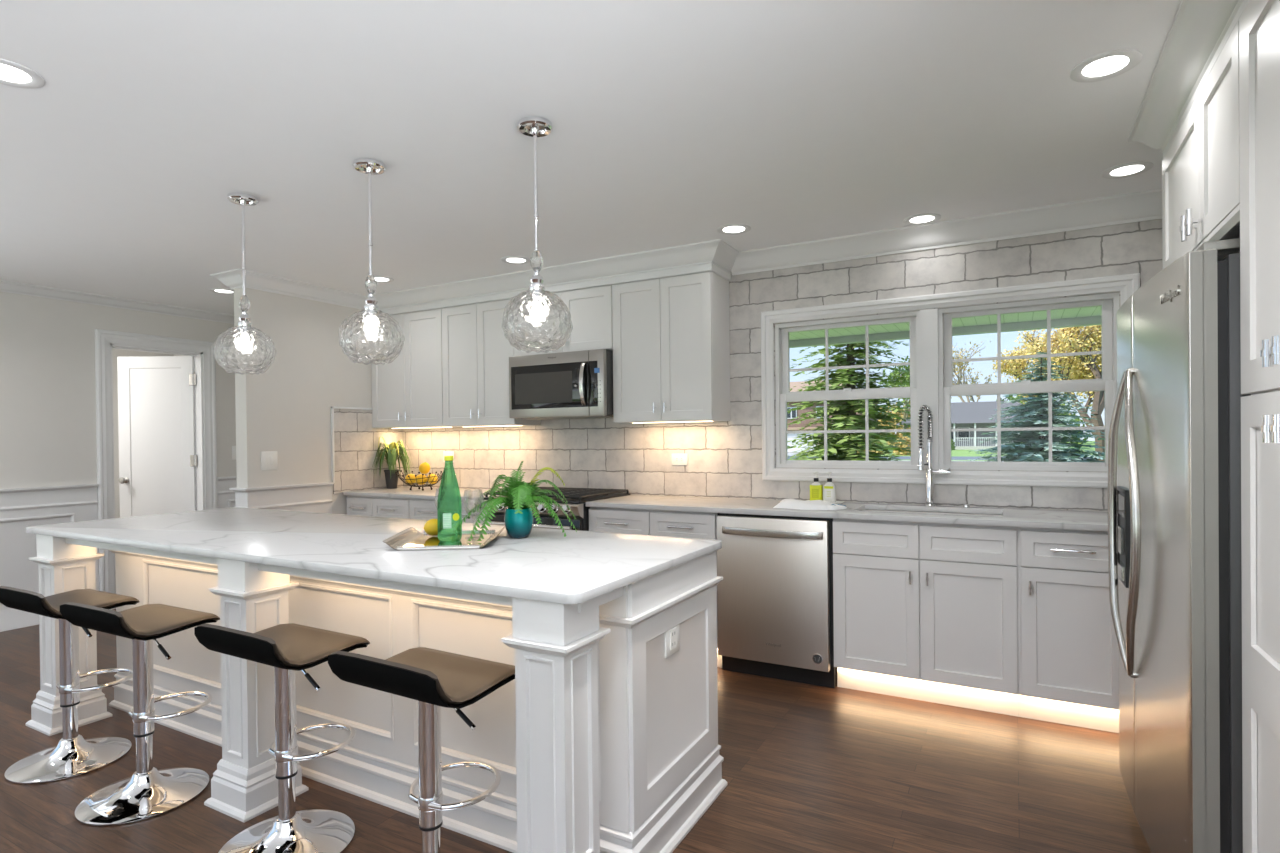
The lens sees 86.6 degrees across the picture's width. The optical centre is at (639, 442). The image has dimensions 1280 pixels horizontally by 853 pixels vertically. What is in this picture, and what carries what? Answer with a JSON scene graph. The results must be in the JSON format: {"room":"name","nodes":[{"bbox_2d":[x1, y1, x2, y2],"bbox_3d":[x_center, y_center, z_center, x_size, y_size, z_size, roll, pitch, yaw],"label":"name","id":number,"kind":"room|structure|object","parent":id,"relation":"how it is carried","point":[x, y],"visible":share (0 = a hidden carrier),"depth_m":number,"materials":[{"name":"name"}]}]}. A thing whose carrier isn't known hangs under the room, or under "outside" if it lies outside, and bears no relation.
{"room":"kitchen","nodes":[
{"label":"kitchen","id":0,"kind":"room"},
{"bbox_2d":[0,291,236,571],"bbox_3d":[-5.267,0.120,3.401,0.120,2.430,7.200,0,0,29],"label":"wall","id":1,"kind":"structure","parent":0,"point":[48,383],"depth_m":5.04,"materials":[{"name":"beige paint"}]},
{"bbox_2d":[0,609,38,631],"bbox_3d":[-3.528,1.233,4.654,1.702,0.150,3.350,0,0,29],"label":"baseboard","id":2,"kind":"structure","parent":1,"relation":"attached to","point":[10,619],"depth_m":4.80,"materials":[{"name":"white paint"}]},
{"bbox_2d":[0,280,233,323],"bbox_3d":[-4.546,-1.070,2.988,1.555,0.060,7.200,0,0,29],"label":"trim","id":3,"kind":"structure","parent":1,"relation":"attached to","point":[5,286],"depth_m":5.27,"materials":[{"name":"white paint"}]},
{"bbox_2d":[0,500,234,522],"bbox_3d":[-4.124,0.820,5.315,0.013,0.580,2.480,0,0,29],"label":"trim","id":4,"kind":"structure","parent":1,"relation":"attached to","point":[71,515],"depth_m":4.94,"materials":[{"name":"white paint"}]},
{"bbox_2d":[117,356,196,517],"bbox_3d":[-4.216,0.272,5.932,0.685,2.045,0.102,-1,0,0],"label":"door","id":5,"kind":"structure","parent":1,"relation":"in","point":[158,459],"depth_m":5.95,"materials":[{"name":"white paint"}]},
{"bbox_2d":[232,446,235,459],"bbox_3d":[-3.666,0.094,6.172,0.008,0.125,0.078,0,0,29],"label":"light switch","id":6,"kind":"object","parent":1,"relation":"attached to","point":[233,447],"visible":0.46,"depth_m":6.15,"materials":[{"name":"white plastic"}]},
{"bbox_2d":[95,329,217,609],"bbox_3d":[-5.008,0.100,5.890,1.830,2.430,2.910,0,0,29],"label":"door frame","id":7,"kind":"structure","parent":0,"point":[116,353],"depth_m":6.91,"materials":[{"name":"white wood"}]},
{"bbox_2d":[234,288,371,514],"bbox_3d":[-2.377,0.077,5.169,0.125,2.430,1.312,0,0,29],"label":"wall","id":8,"kind":"structure","parent":0,"point":[285,409],"depth_m":4.87,"materials":[{"name":"beige paint"}]},
{"bbox_2d":[0,476,333,610],"bbox_3d":[-3.528,0.813,4.649,1.712,0.990,3.350,0,0,29],"label":"trim","id":9,"kind":"structure","parent":8,"relation":"attached to","point":[16,545],"depth_m":4.88,"materials":[{"name":"white paint"}]},
{"bbox_2d":[261,451,277,469],"bbox_3d":[-2.561,0.127,4.696,0.008,0.128,0.118,0,0,29],"label":"light switch","id":10,"kind":"object","parent":8,"relation":"attached to","point":[269,461],"visible":1,"depth_m":4.69,"materials":[{"name":"white plastic"}]},
{"bbox_2d":[210,268,366,308],"bbox_3d":[-2.413,-1.091,5.117,0.325,0.092,1.412,0,0,29],"label":"trim","id":11,"kind":"structure","parent":8,"relation":"attached to","point":[233,279],"depth_m":4.78,"materials":[{"name":"white paint"}]},
{"bbox_2d":[331,406,372,482],"bbox_3d":[-2.160,0.015,5.414,0.020,0.576,0.672,0,0,29],"label":"trim","id":12,"kind":"structure","parent":8,"relation":"attached to","point":[332,407],"depth_m":5.12,"materials":[{"name":"white paint"}]},
{"bbox_2d":[333,409,402,493],"bbox_3d":[-2.160,0.066,5.421,0.012,0.645,0.660,0,0,29],"label":"wall tile","id":13,"kind":"structure","parent":8,"relation":"attached to","point":[356,440],"depth_m":5.33,"materials":[{"name":"beige tile"}]},
{"bbox_2d":[0,609,1151,852],"bbox_3d":[-2.759,1.378,2.040,9.470,0.120,7.510,0,0,29],"label":"floor","id":14,"kind":"structure","parent":0,"point":[807,768],"depth_m":2.53,"materials":[{"name":"brown wood"}]},
{"bbox_2d":[0,586,139,783],"bbox_3d":[-2.340,0.940,2.807,0.426,0.735,0.428,0,0,28],"label":"bar stool","id":15,"kind":"object","parent":14,"relation":"on","point":[74,755],"visible":0.92,"depth_m":2.77,"materials":[{"name":"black metal"}]},
{"bbox_2d":[60,602,219,825],"bbox_3d":[-1.823,0.937,2.517,0.426,0.735,0.428,0,0,28],"label":"bar stool","id":16,"kind":"object","parent":14,"relation":"on","point":[150,792],"visible":1,"depth_m":2.47,"materials":[{"name":"silver metal"}]},
{"bbox_2d":[194,623,369,852],"bbox_3d":[-1.132,0.932,2.199,0.426,0.735,0.428,0,0,29],"label":"bar stool","id":17,"kind":"object","parent":14,"relation":"on","point":[290,648],"visible":1,"depth_m":2.16,"materials":[{"name":"silver metal"}]},
{"bbox_2d":[26,534,726,852],"bbox_3d":[-1.263,0.853,2.839,3.068,0.886,1.002,0,0,29],"label":"kitchen island","id":18,"kind":"object","parent":14,"relation":"on","point":[603,738],"visible":0.76,"depth_m":2.33,"materials":[{"name":"white paint"}]},
{"bbox_2d":[26,507,721,603],"bbox_3d":[-1.288,0.396,2.868,3.123,0.027,0.988,0,0,29],"label":"island countertop","id":19,"kind":"structure","parent":18,"relation":"on","point":[546,565],"depth_m":2.42,"materials":[{"name":"stone"}]},
{"bbox_2d":[382,526,504,550],"bbox_3d":[-0.724,0.360,2.587,0.388,0.036,0.402,-1,0,-4],"label":"serving tray","id":20,"kind":"object","parent":19,"relation":"on","point":[409,539],"visible":0.73,"depth_m":2.52,"materials":[{"name":"metal"}]},
{"bbox_2d":[423,519,437,535],"bbox_3d":[-0.815,0.337,2.691,0.074,0.069,0.072,-1,0,15],"label":"lemon","id":21,"kind":"object","parent":20,"relation":"on","point":[431,526],"visible":0.71,"depth_m":2.66,"materials":[{"name":"yellow food"}]},
{"bbox_2d":[437,456,461,541],"bbox_3d":[-0.717,0.212,2.561,0.092,0.320,0.088,0,0,29],"label":"bottle","id":22,"kind":"object","parent":20,"relation":"on","point":[449,507],"visible":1,"depth_m":2.53,"materials":[{"name":"green glass"}]},
{"bbox_2d":[462,461,576,540],"bbox_3d":[-0.503,0.223,2.700,0.487,0.301,0.334,-1,0,-11],"label":"potted fern","id":23,"kind":"object","parent":19,"relation":"on","point":[518,518],"visible":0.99,"depth_m":2.63,"materials":[{"name":"green plant"}]},
{"bbox_2d":[504,507,533,537],"bbox_3d":[-0.475,0.316,2.669,0.114,0.115,0.114,0,0,29],"label":"pot","id":24,"kind":"object","parent":23,"relation":"attached to","point":[519,525],"depth_m":2.63,"materials":[{"name":"teal ceramic"}]},
{"bbox_2d":[665,625,679,657],"bbox_3d":[0.106,0.636,2.202,0.009,0.100,0.100,0,0,29],"label":"outlet","id":25,"kind":"object","parent":18,"relation":"attached to","point":[672,632],"depth_m":2.19,"materials":[{"name":"white plastic"}]},
{"bbox_2d":[347,495,410,518],"bbox_3d":[-1.837,0.843,5.290,0.686,0.883,0.591,0,0,29],"label":"base cabinet","id":26,"kind":"object","parent":14,"relation":"on","point":[390,507],"visible":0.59,"depth_m":5.05,"materials":[{"name":"white paint"}]},
{"bbox_2d":[328,647,514,852],"bbox_3d":[-0.577,0.928,1.904,0.426,0.735,0.428,0,0,30],"label":"bar stool","id":27,"kind":"object","parent":14,"relation":"on","point":[434,678],"visible":0.95,"depth_m":1.86,"materials":[{"name":"brown leather"}]},
{"bbox_2d":[409,498,486,523],"bbox_3d":[-1.196,0.839,4.937,0.771,0.883,0.591,0,0,29],"label":"base cabinet","id":28,"kind":"object","parent":14,"relation":"on","point":[421,509],"visible":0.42,"depth_m":4.79,"materials":[{"name":"white paint"}]},
{"bbox_2d":[343,486,498,501],"bbox_3d":[-1.496,0.384,5.102,1.450,0.028,0.584,0,0,29],"label":"countertop","id":29,"kind":"structure","parent":28,"relation":"on","point":[403,491],"depth_m":5.03,"materials":[{"name":"stone"}]},
{"bbox_2d":[371,437,412,488],"bbox_3d":[-1.958,0.163,5.458,0.280,0.416,0.320,0,0,29],"label":"potted plant","id":30,"kind":"object","parent":29,"relation":"on","point":[395,452],"visible":0.98,"depth_m":5.43,"materials":[{"name":"green plant"}]},
{"bbox_2d":[395,470,442,490],"bbox_3d":[-1.693,0.294,5.253,0.443,0.152,0.311,0,0,29],"label":"fruit basket","id":31,"kind":"object","parent":29,"relation":"on","point":[398,475],"visible":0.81,"depth_m":5.19,"materials":[{"name":"brown metal"}]},
{"bbox_2d":[405,474,415,482],"bbox_3d":[-1.777,0.286,5.276,0.087,0.082,0.095,-1,0,-31],"label":"lemon","id":32,"kind":"object","parent":31,"relation":"in","point":[412,476],"visible":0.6,"depth_m":5.25,"materials":[{"name":"yellow food"}]},
{"bbox_2d":[415,474,426,484],"bbox_3d":[-1.684,0.287,5.231,0.087,0.084,0.090,-1,0,-36],"label":"lemon","id":33,"kind":"object","parent":31,"relation":"in","point":[418,481],"visible":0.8,"depth_m":5.20,"materials":[{"name":"yellow food"}]},
{"bbox_2d":[419,462,429,473],"bbox_3d":[-1.661,0.200,5.239,0.084,0.095,0.085,-1,0,-37],"label":"lemon","id":34,"kind":"object","parent":33,"relation":"on","point":[424,468],"visible":0.94,"depth_m":5.21,"materials":[{"name":"yellow food"}]},
{"bbox_2d":[427,474,437,483],"bbox_3d":[-1.592,0.281,5.208,0.091,0.080,0.087,0,0,23],"label":"lemon","id":35,"kind":"object","parent":31,"relation":"in","point":[431,475],"visible":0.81,"depth_m":5.18,"materials":[{"name":"yellow food"}]},
{"bbox_2d":[481,487,630,530],"bbox_3d":[-0.554,0.790,4.512,0.758,0.934,0.678,0,0,29],"label":"range","id":36,"kind":"object","parent":14,"relation":"on","point":[576,498],"visible":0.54,"depth_m":4.21,"materials":[{"name":"black metal"}]},
{"bbox_2d":[483,493,630,503],"bbox_3d":[-0.545,0.363,4.532,0.758,0.016,0.625,0,0,29],"label":"cooktop","id":37,"kind":"object","parent":36,"relation":"in","point":[571,500],"depth_m":4.26,"materials":[{"name":"black glass"}]},
{"bbox_2d":[589,507,721,667],"bbox_3d":[0.179,0.829,4.179,0.835,0.883,0.591,0,0,29],"label":"base cabinet","id":38,"kind":"object","parent":14,"relation":"on","point":[700,525],"visible":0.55,"depth_m":3.93,"materials":[{"name":"white paint"}]},
{"bbox_2d":[717,513,834,687],"bbox_3d":[0.815,0.824,3.807,0.630,0.882,0.613,0,0,29],"label":"dishwasher","id":39,"kind":"object","parent":14,"relation":"on","point":[775,591],"visible":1,"depth_m":3.57,"materials":[{"name":"silver metal"}]},
{"bbox_2d":[833,509,1017,716],"bbox_3d":[1.461,0.820,3.472,0.818,0.883,0.591,0,0,29],"label":"base cabinet","id":40,"kind":"object","parent":14,"relation":"on","point":[928,612],"visible":0.98,"depth_m":3.24,"materials":[{"name":"white paint"}]},
{"bbox_2d":[1017,527,1118,732],"bbox_3d":[2.322,0.814,2.998,1.148,0.883,0.591,0,0,29],"label":"base cabinet","id":41,"kind":"object","parent":14,"relation":"on","point":[1068,649],"visible":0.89,"depth_m":2.97,"materials":[{"name":"white paint"}]},
{"bbox_2d":[586,495,1107,530],"bbox_3d":[1.315,0.364,3.552,3.440,0.028,0.584,0,0,29],"label":"countertop","id":42,"kind":"structure","parent":41,"relation":"on","point":[1011,517],"depth_m":3.49,"materials":[{"name":"stone"}]},
{"bbox_2d":[773,498,846,509],"bbox_3d":[0.919,0.331,3.665,0.377,0.041,0.254,0,0,29],"label":"dish towel","id":43,"kind":"object","parent":42,"relation":"on","point":[788,503],"visible":1,"depth_m":3.59,"materials":[{"name":"white fabric"}]},
{"bbox_2d":[806,500,843,503],"bbox_3d":[1.059,0.344,3.916,0.215,0.010,0.105,0,0,29],"label":"soap tray","id":44,"kind":"object","parent":42,"relation":"on","point":[836,502],"visible":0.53,"depth_m":3.84,"materials":[{"name":"white ceramic"}]},
{"bbox_2d":[810,472,822,499],"bbox_3d":[1.021,0.257,3.936,0.068,0.173,0.060,0,0,29],"label":"soap bottle","id":45,"kind":"object","parent":44,"relation":"on","point":[816,489],"visible":0.83,"depth_m":3.92,"materials":[{"name":"yellow plastic"}]},
{"bbox_2d":[823,472,835,501],"bbox_3d":[1.088,0.257,3.899,0.068,0.173,0.060,0,0,29],"label":"soap bottle","id":46,"kind":"object","parent":44,"relation":"on","point":[829,489],"visible":0.93,"depth_m":3.88,"materials":[{"name":"white plastic"}]},
{"bbox_2d":[917,405,950,506],"bbox_3d":[1.576,0.072,3.657,0.176,0.548,0.087,-1,0,6],"label":"faucet","id":47,"kind":"object","parent":42,"relation":"on","point":[929,473],"visible":1,"depth_m":3.66,"materials":[{"name":"silver metal"}]},
{"bbox_2d":[1108,238,1250,852],"bbox_3d":[1.887,0.380,1.944,0.866,1.770,0.927,0,0,29],"label":"refrigerator","id":48,"kind":"object","parent":14,"relation":"on","point":[1174,439],"visible":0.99,"depth_m":1.76,"materials":[{"name":"silver metal"}]},
{"bbox_2d":[1239,0,1279,852],"bbox_3d":[1.390,0.113,0.872,0.720,2.334,1.398,0,0,29],"label":"pantry cabinet","id":49,"kind":"object","parent":14,"relation":"on","point":[1259,22],"visible":1,"depth_m":1.53,"materials":[{"name":"white paint"}]},
{"bbox_2d":[0,0,1180,314],"bbox_3d":[-2.694,-1.212,1.829,9.820,0.200,7.760,0,0,29],"label":"ceiling","id":50,"kind":"structure","parent":0,"point":[674,122],"depth_m":2.45,"materials":[{"name":"paint"}]},
{"bbox_2d":[0,58,44,88],"bbox_3d":[-1.924,-1.119,2.058,0.184,0.006,0.184,0,0,29],"label":"recessed light","id":51,"kind":"object","parent":50,"relation":"in","point":[13,74],"visible":1,"depth_m":2.08,"materials":[{"name":"white paint"}]},
{"bbox_2d":[209,288,233,293],"bbox_3d":[-3.108,-1.127,5.075,0.184,0.006,0.184,0,0,29],"label":"recessed light","id":52,"kind":"object","parent":50,"relation":"in","point":[216,290],"visible":0.93,"depth_m":5.05,"materials":[{"name":"white paint"}]},
{"bbox_2d":[213,192,275,374],"bbox_3d":[-1.825,-0.723,3.134,0.252,0.812,0.253,0,0,29],"label":"pendant light","id":53,"kind":"object","parent":50,"relation":"hanging from","point":[243,348],"visible":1,"depth_m":3.07,"materials":[{"name":"clear glass"}]},
{"bbox_2d":[338,158,404,364],"bbox_3d":[-1.100,-0.728,2.775,0.252,0.812,0.253,0,0,29],"label":"pendant light","id":54,"kind":"object","parent":50,"relation":"hanging from","point":[369,335],"visible":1,"depth_m":2.71,"materials":[{"name":"clear glass"}]},
{"bbox_2d":[366,276,393,282],"bbox_3d":[-1.818,-1.138,4.751,0.184,0.006,0.184,0,0,29],"label":"recessed light","id":55,"kind":"object","parent":50,"relation":"in","point":[381,279],"visible":0.74,"depth_m":4.75,"materials":[{"name":"white paint"}]},
{"bbox_2d":[501,256,529,263],"bbox_3d":[-0.782,-1.146,4.285,0.184,0.006,0.184,0,0,29],"label":"recessed light","id":56,"kind":"object","parent":50,"relation":"in","point":[510,259],"visible":0.97,"depth_m":4.28,"materials":[{"name":"white paint"}]},
{"bbox_2d":[502,116,572,352],"bbox_3d":[-0.372,-0.734,2.440,0.252,0.812,0.253,0,0,29],"label":"pendant light","id":57,"kind":"object","parent":50,"relation":"hanging from","point":[536,319],"visible":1,"depth_m":2.37,"materials":[{"name":"clear glass"}]},
{"bbox_2d":[717,224,750,234],"bbox_3d":[0.510,-1.156,3.693,0.184,0.006,0.184,0,0,29],"label":"recessed light","id":58,"kind":"object","parent":50,"relation":"in","point":[729,229],"visible":1,"depth_m":3.69,"materials":[{"name":"white paint"}]},
{"bbox_2d":[903,213,940,224],"bbox_3d":[1.476,-1.165,3.556,0.184,0.006,0.184,0,0,29],"label":"recessed light","id":59,"kind":"object","parent":50,"relation":"in","point":[926,218],"visible":1,"depth_m":3.55,"materials":[{"name":"white paint"}]},
{"bbox_2d":[1070,49,1141,82],"bbox_3d":[1.431,-1.155,2.091,0.184,0.006,0.184,0,0,29],"label":"recessed light","id":60,"kind":"object","parent":50,"relation":"in","point":[1110,64],"visible":1,"depth_m":2.08,"materials":[{"name":"white paint"}]},
{"bbox_2d":[1101,161,1153,178],"bbox_3d":[2.094,-1.167,2.922,0.184,0.006,0.184,0,0,29],"label":"recessed light","id":61,"kind":"object","parent":50,"relation":"in","point":[1130,169],"visible":1,"depth_m":2.92,"materials":[{"name":"white paint"}]},
{"bbox_2d":[402,219,1162,603],"bbox_3d":[0.503,0.051,4.422,6.040,2.430,0.160,0,0,29],"label":"wall","id":62,"kind":"structure","parent":0,"point":[725,457],"depth_m":4.20,"materials":[{"name":"tile"}]},
{"bbox_2d":[371,308,451,428],"bbox_3d":[-1.754,-0.563,5.373,0.769,0.905,0.335,0,0,29],"label":"upper cabinet","id":63,"kind":"object","parent":62,"relation":"attached to","point":[407,392],"visible":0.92,"depth_m":5.22,"materials":[{"name":"white paint"}]},
{"bbox_2d":[443,451,453,461],"bbox_3d":[-1.535,0.116,5.447,0.116,0.090,0.008,0,0,29],"label":"wall outlet","id":64,"kind":"object","parent":62,"relation":"attached to","point":[445,453],"visible":0.6,"depth_m":5.44,"materials":[{"name":"white plastic"}]},
{"bbox_2d":[442,299,540,426],"bbox_3d":[-1.116,-0.568,5.021,0.682,0.905,0.335,0,0,29],"label":"upper cabinet","id":65,"kind":"object","parent":62,"relation":"attached to","point":[476,352],"visible":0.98,"depth_m":4.91,"materials":[{"name":"white paint"}]},
{"bbox_2d":[514,284,612,355],"bbox_3d":[-0.468,-0.811,4.661,0.798,0.428,0.335,0,0,29],"label":"upper cabinet","id":66,"kind":"object","parent":62,"relation":"attached to","point":[590,309],"visible":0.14,"depth_m":4.45,"materials":[{"name":"white paint"}]},
{"bbox_2d":[509,349,612,419],"bbox_3d":[-0.480,-0.376,4.612,0.765,0.425,0.436,0,0,29],"label":"microwave","id":67,"kind":"object","parent":66,"relation":"attached to","point":[573,384],"visible":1,"depth_m":4.44,"materials":[{"name":"silver metal"}]},
{"bbox_2d":[612,271,729,422],"bbox_3d":[0.186,-0.577,4.303,0.683,0.905,0.335,0,0,29],"label":"upper cabinet","id":68,"kind":"object","parent":62,"relation":"attached to","point":[671,335],"visible":1,"depth_m":4.18,"materials":[{"name":"white paint"}]},
{"bbox_2d":[367,239,738,314],"bbox_3d":[-0.780,-1.079,4.790,3.052,0.147,0.405,0,0,29],"label":"trim","id":69,"kind":"structure","parent":68,"relation":"attached to","point":[717,256],"depth_m":4.41,"materials":[{"name":"white paint"}]},
{"bbox_2d":[672,454,687,464],"bbox_3d":[0.259,0.113,4.458,0.116,0.076,0.008,0,0,29],"label":"wall outlet","id":70,"kind":"object","parent":62,"relation":"attached to","point":[677,459],"visible":1,"depth_m":4.45,"materials":[{"name":"white plastic"}]},
{"bbox_2d":[675,457,683,461],"bbox_3d":[0.258,0.113,4.456,0.068,0.034,0.002,0,0,29],"label":"socket","id":71,"kind":"object","parent":70,"relation":"attached to","point":[677,459],"depth_m":4.45,"materials":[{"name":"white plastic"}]},
{"bbox_2d":[775,311,920,468],"bbox_3d":[1.217,-0.286,4.004,0.827,0.876,0.100,0,0,29],"label":"window","id":72,"kind":"structure","parent":62,"relation":"in","point":[782,357],"depth_m":3.98,"materials":[{"name":"white paint"}]},
{"bbox_2d":[789,306,1100,339],"bbox_3d":[2.351,-0.975,4.681,7.500,0.040,2.080,0,0,29],"label":"soffit","id":73,"kind":"structure","parent":62,"relation":"attached to","point":[1087,311],"depth_m":5.45,"materials":[{"name":"green plastic"}]},
{"bbox_2d":[789,316,1100,347],"bbox_3d":[2.372,-1.056,4.720,7.500,0.320,2.170,0,0,29],"label":"roof fascia","id":74,"kind":"object","parent":73,"relation":"attached to","point":[1092,320],"visible":0.06,"depth_m":5.66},
{"bbox_2d":[731,188,1161,274],"bbox_3d":[1.750,-1.114,3.571,2.720,0.115,0.100,0,0,29],"label":"trim","id":75,"kind":"structure","parent":62,"relation":"attached to","point":[1143,205],"depth_m":3.59,"materials":[{"name":"white paint"}]},
{"bbox_2d":[761,273,1139,487],"bbox_3d":[1.605,-0.289,3.772,1.889,1.034,0.146,0,0,29],"label":"trim","id":76,"kind":"structure","parent":62,"relation":"attached to","point":[1127,284],"depth_m":3.71,"materials":[{"name":"white paint"}]},
{"bbox_2d":[938,293,1118,471],"bbox_3d":[2.014,-0.292,3.564,0.813,0.876,0.100,0,0,29],"label":"window","id":77,"kind":"structure","parent":62,"relation":"in","point":[1109,303],"depth_m":3.53,"materials":[{"name":"white paint"}]},
{"bbox_2d":[1162,21,1239,268],"bbox_3d":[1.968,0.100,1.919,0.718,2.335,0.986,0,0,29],"label":"wall cabinet","id":78,"kind":"object","parent":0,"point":[1201,165],"visible":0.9,"depth_m":1.93,"materials":[{"name":"white paint"}]},
{"bbox_2d":[1128,0,1248,158],"bbox_3d":[1.617,-1.087,1.347,0.766,0.135,2.479,0,0,29],"label":"trim","id":79,"kind":"structure","parent":78,"relation":"attached to","point":[1200,30],"depth_m":1.99,"materials":[{"name":"white paint"}]},
{"label":"outside","id":80,"kind":"structure","parent":0,"visible":0},
{"bbox_2d":[788,441,1094,460],"bbox_3d":[39.354,0.874,74.377,240.000,0.300,159.830,0,0,29],"label":"lawn","id":81,"kind":"structure","parent":80,"point":[973,453],"depth_m":58.05,"materials":[{"name":"green plant"}]},
{"bbox_2d":[787,380,877,452],"bbox_3d":[17.976,-2.697,70.544,12.300,7.350,9.900,0,0,29],"label":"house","id":82,"kind":"structure","parent":81,"relation":"on","point":[793,414],"depth_m":66.94,"materials":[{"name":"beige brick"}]},
{"bbox_2d":[787,340,910,460],"bbox_3d":[5.099,-2.082,16.726,4.680,7.131,4.413,-1,0,-38],"label":"spruce tree","id":83,"kind":"object","parent":81,"relation":"on","point":[845,446],"visible":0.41,"depth_m":16.32,"materials":[{"name":"green plant"}]},
{"bbox_2d":[857,434,888,454],"bbox_3d":[19.285,-0.052,57.913,3.870,2.465,2.886,0,0,29],"label":"bush","id":84,"kind":"object","parent":81,"relation":"on","point":[879,452],"visible":0.06,"depth_m":56.97,"materials":[{"name":"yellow plant"}]},
{"bbox_2d":[878,399,910,444],"bbox_3d":[42.327,-3.059,106.726,18.235,7.774,12.714,0,0,29],"label":"clump","id":85,"kind":"object","parent":81,"relation":"on","point":[901,414],"visible":0.04,"depth_m":105.57,"materials":[{"name":"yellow plant"}]},
{"bbox_2d":[880,356,910,438],"bbox_3d":[38.330,-5.799,96.199,8.817,12.845,6.657,0,0,29],"label":"bare tree","id":86,"kind":"object","parent":81,"relation":"on","point":[902,377],"visible":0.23,"depth_m":95.95,"materials":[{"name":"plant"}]},
{"bbox_2d":[892,427,910,455],"bbox_3d":[22.108,-0.118,54.662,3.491,2.592,2.501,0,0,29],"label":"bush","id":87,"kind":"object","parent":81,"relation":"on","point":[908,439],"visible":0.23,"depth_m":54.68,"materials":[{"name":"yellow plant"}]},
{"bbox_2d":[951,439,955,449],"bbox_3d":[31.611,0.013,71.114,2.719,1.894,1.970,0,0,29],"label":"bush","id":88,"kind":"object","parent":81,"relation":"on","point":[953,446],"visible":0.13,"depth_m":70.42,"materials":[{"name":"green plant"}]},
{"bbox_2d":[896,401,1046,449],"bbox_3d":[37.748,-1.897,76.158,15.700,5.250,10.200,0,0,29],"label":"house","id":89,"kind":"structure","parent":81,"relation":"on","point":[963,414],"depth_m":73.45,"materials":[{"name":"grey"}]},
{"bbox_2d":[951,341,993,401],"bbox_3d":[41.313,-6.395,87.685,8.148,14.053,7.545,0,0,29],"label":"bare tree","id":90,"kind":"object","parent":81,"relation":"on","point":[959,364],"visible":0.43,"depth_m":86.21,"materials":[{"name":"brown plant"}]},
{"bbox_2d":[966,352,1104,461],"bbox_3d":[10.224,-0.322,17.232,4.721,3.950,4.556,-1,0,-3],"label":"spruce tree","id":91,"kind":"object","parent":81,"relation":"on","point":[1025,447],"visible":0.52,"depth_m":17.02,"materials":[{"name":"green plant"}]},
{"bbox_2d":[996,395,1087,443],"bbox_3d":[59.168,-3.609,104.392,16.358,8.596,11.724,0,0,29],"label":"clump","id":92,"kind":"object","parent":81,"relation":"on","point":[1009,397],"visible":0.05,"depth_m":101.78,"materials":[{"name":"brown plant"}]},
{"bbox_2d":[992,341,1101,413],"bbox_3d":[18.789,-1.683,30.956,4.877,5.887,3.929,0,0,29],"label":"maple tree","id":93,"kind":"object","parent":81,"relation":"on","point":[1015,367],"visible":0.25,"depth_m":30.84,"materials":[{"name":"yellow plant"}]},
{"bbox_2d":[1013,325,1104,461],"bbox_3d":[15.678,-2.285,23.335,4.726,7.253,3.752,-1,0,-6],"label":"maple tree","id":94,"kind":"object","parent":81,"relation":"on","point":[1069,339],"visible":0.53,"depth_m":23.03,"materials":[{"name":"yellow plant"}]},
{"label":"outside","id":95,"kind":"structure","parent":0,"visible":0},
{"bbox_2d":[787,452,910,460],"bbox_3d":[14.494,1.127,53.106,14.811,0.015,33.344,-1,0,-10],"label":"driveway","id":96,"kind":"structure","parent":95,"point":[788,453],"depth_m":59.63,"materials":[{"name":"concrete"}]},
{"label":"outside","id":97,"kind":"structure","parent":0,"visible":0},
{"bbox_2d":[788,456,1094,459],"bbox_3d":[23.626,1.081,45.840,240.000,0.012,7.000,0,0,29],"label":"road","id":98,"kind":"structure","parent":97,"point":[898,457],"depth_m":47.36,"materials":[{"name":"grey asphalt"}]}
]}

